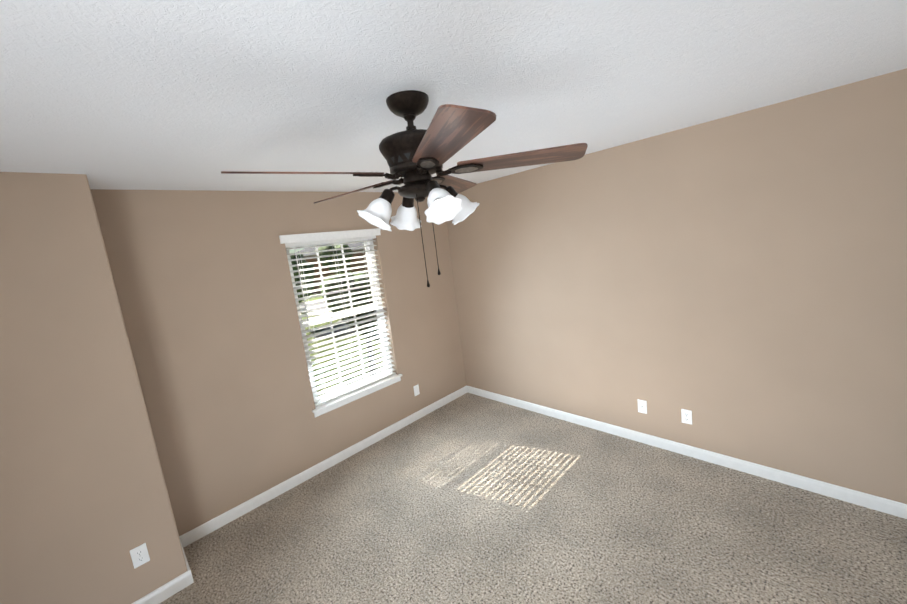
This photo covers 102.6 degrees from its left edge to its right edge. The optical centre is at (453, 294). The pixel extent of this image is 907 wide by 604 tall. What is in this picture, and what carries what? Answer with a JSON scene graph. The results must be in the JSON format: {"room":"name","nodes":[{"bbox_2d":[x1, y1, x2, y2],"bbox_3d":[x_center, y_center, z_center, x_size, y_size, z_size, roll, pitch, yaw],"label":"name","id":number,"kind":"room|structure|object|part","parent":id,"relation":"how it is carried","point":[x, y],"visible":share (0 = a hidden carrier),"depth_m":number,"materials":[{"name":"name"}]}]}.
{"room":"empty bedroom","nodes":[
{"label":"empty bedroom","id":0,"kind":"room"},
{"bbox_2d":[0,172,187,603],"bbox_3d":[-2.362,0.692,1.761,1.300,2.440,0.410,-15,11,-43],"label":"wall","id":1,"kind":"structure","parent":0,"point":[85,506],"depth_m":1.86,"materials":[{"name":"beige paint"}]},
{"bbox_2d":[130,543,149,568],"bbox_3d":[-1.778,1.483,2.060,0.070,0.114,0.008,-15,11,-43],"label":"outlet","id":2,"kind":"object","parent":1,"relation":"attached to","point":[139,555],"visible":1,"depth_m":2.06,"materials":[{"name":"white plastic"}]},
{"bbox_2d":[132,564,193,603],"bbox_3d":[-2.058,1.848,1.791,1.283,0.085,0.014,-15,11,-43],"label":"baseboard","id":3,"kind":"structure","parent":1,"relation":"attached to","point":[185,579],"depth_m":2.15,"materials":[{"name":"white wood"}]},
{"bbox_2d":[179,534,187,565],"bbox_3d":[-1.756,1.728,2.374,0.013,0.085,0.360,-15,11,-43],"label":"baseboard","id":4,"kind":"structure","parent":1,"relation":"attached to","point":[183,544],"depth_m":2.52,"materials":[{"name":"white wood"}]},
{"bbox_2d":[90,189,466,535],"bbox_3d":[-1.510,0.411,2.990,4.530,2.440,0.160,-15,11,-43],"label":"wall","id":5,"kind":"structure","parent":0,"point":[202,279],"depth_m":2.78,"materials":[{"name":"beige paint"}]},
{"bbox_2d":[184,386,467,544],"bbox_3d":[-0.872,1.455,3.520,2.930,0.085,0.013,-15,11,-43],"label":"baseboard","id":6,"kind":"structure","parent":5,"relation":"attached to","point":[223,519],"depth_m":3.13,"materials":[{"name":"white wood"}]},
{"bbox_2d":[279,228,401,416],"bbox_3d":[-1.024,0.214,3.430,0.960,1.586,0.191,-15,11,-43],"label":"window","id":7,"kind":"structure","parent":5,"relation":"in","point":[326,402],"depth_m":3.40,"materials":[{"name":"white plastic"}]},
{"bbox_2d":[413,385,419,395],"bbox_3d":[-0.404,1.050,3.974,0.070,0.114,0.007,-15,11,-43],"label":"outlet","id":8,"kind":"object","parent":5,"relation":"attached to","point":[416,390],"visible":1,"depth_m":3.97,"materials":[{"name":"white plastic"}]},
{"bbox_2d":[0,0,906,191],"bbox_3d":[0.146,-0.803,0.964,4.530,0.120,5.330,-15,11,-43],"label":"ceiling","id":9,"kind":"structure","parent":0,"point":[153,94],"depth_m":1.27,"materials":[{"name":"white paint"}]},
{"bbox_2d":[221,90,587,286],"bbox_3d":[-0.174,-0.399,1.488,1.306,0.745,1.295,-15,11,-43],"label":"ceiling fan","id":10,"kind":"object","parent":9,"relation":"hanging from","point":[414,157],"visible":1,"depth_m":1.38,"materials":[{"name":"brown wood"}]},
{"bbox_3d":[-0.461,-0.415,1.272,0.606,0.030,0.140,-12,22,-33],"label":"blade","id":11,"kind":"part","parent":10,"relation":"part of","materials":[{"name":"brown wood"}]},
{"bbox_3d":[-0.444,-0.481,1.714,0.606,0.030,0.140,-1,23,38],"label":"blade","id":12,"kind":"part","parent":10,"relation":"part of","materials":[{"name":"brown wood"}]},
{"bbox_3d":[-0.017,-0.550,1.827,0.140,0.030,0.606,-17,4,21],"label":"blade","id":13,"kind":"part","parent":10,"relation":"part of","materials":[{"name":"brown wood"}]},
{"bbox_3d":[-0.044,-0.443,1.111,0.140,0.030,0.606,4,5,-17],"label":"blade","id":14,"kind":"part","parent":10,"relation":"part of","materials":[{"name":"brown wood"}]},
{"bbox_3d":[0.231,-0.526,1.454,0.606,0.030,0.140,-7,-4,2],"label":"blade","id":15,"kind":"part","parent":10,"relation":"part of","materials":[{"name":"brown wood"}]},
{"bbox_2d":[159,392,906,603],"bbox_3d":[0.454,1.712,1.326,4.530,0.120,5.330,-15,11,-43],"label":"floor","id":16,"kind":"structure","parent":0,"point":[468,498],"depth_m":2.29,"materials":[{"name":"carpet"}]},
{"bbox_2d":[447,68,906,503],"bbox_3d":[1.894,0.052,2.587,0.160,2.440,5.170,-15,11,-43],"label":"wall","id":17,"kind":"structure","parent":0,"point":[736,284],"depth_m":2.49,"materials":[{"name":"beige paint"}]},
{"bbox_2d":[637,399,646,413],"bbox_3d":[1.572,0.938,3.028,0.014,0.114,0.070,-15,11,-43],"label":"outlet","id":18,"kind":"object","parent":17,"relation":"attached to","point":[642,406],"visible":1,"depth_m":3.03,"materials":[{"name":"white plastic"}]},
{"bbox_2d":[681,409,691,424],"bbox_3d":[1.799,0.945,2.802,0.008,0.114,0.070,-15,11,-43],"label":"duplex electrical outlet","id":19,"kind":"object","parent":17,"relation":"attached to","point":[686,415],"visible":1,"depth_m":2.80,"materials":[{"name":"white plastic"}]},
{"bbox_2d":[468,386,906,518],"bbox_3d":[1.471,1.213,3.208,0.013,0.085,3.730,-15,11,-43],"label":"baseboard","id":20,"kind":"structure","parent":17,"relation":"attached to","point":[895,508],"depth_m":2.66,"materials":[{"name":"white wood"}]},
{"label":"outside","id":21,"kind":"structure","parent":0,"visible":0},
{"bbox_2d":[302,293,384,396],"bbox_3d":[-41.440,-0.626,75.892,280.000,0.300,159.820,-15,11,-43],"label":"lawn","id":22,"kind":"structure","parent":21,"point":[319,330],"depth_m":18.82,"materials":[{"name":"green plant"}]},
{"bbox_2d":[290,254,314,302],"bbox_3d":[-11.503,-0.087,26.103,4.143,5.606,3.904,-15,11,-43],"label":"tree","id":23,"kind":"object","parent":22,"relation":"on","point":[304,273],"depth_m":25.51,"materials":[{"name":"green plant"}]},
{"bbox_2d":[299,298,355,336],"bbox_3d":[-6.597,0.468,37.106,115.513,0.120,125.817,-15,11,-43],"label":"driveway","id":24,"kind":"structure","parent":22,"relation":"on","point":[315,309],"depth_m":33.22,"materials":[{"name":"concrete"}]},
{"bbox_2d":[296,242,367,293],"bbox_3d":[-16.012,-5.441,57.639,16.000,8.200,12.000,-6,8,4],"label":"house","id":25,"kind":"structure","parent":22,"relation":"on","point":[327,269],"depth_m":52.37,"materials":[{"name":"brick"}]},
{"bbox_2d":[315,245,352,273],"bbox_3d":[-14.729,-3.191,46.306,4.563,6.776,4.370,-15,11,-43],"label":"tree","id":26,"kind":"object","parent":22,"relation":"on","point":[332,257],"depth_m":44.67,"materials":[{"name":"green plant"}]},
{"bbox_2d":[320,271,379,375],"bbox_3d":[-3.222,1.257,13.905,2.899,4.417,3.015,-15,11,-43],"label":"tree","id":27,"kind":"object","parent":22,"relation":"on","point":[346,292],"depth_m":12.81,"materials":[{"name":"green plant"}]}
]}

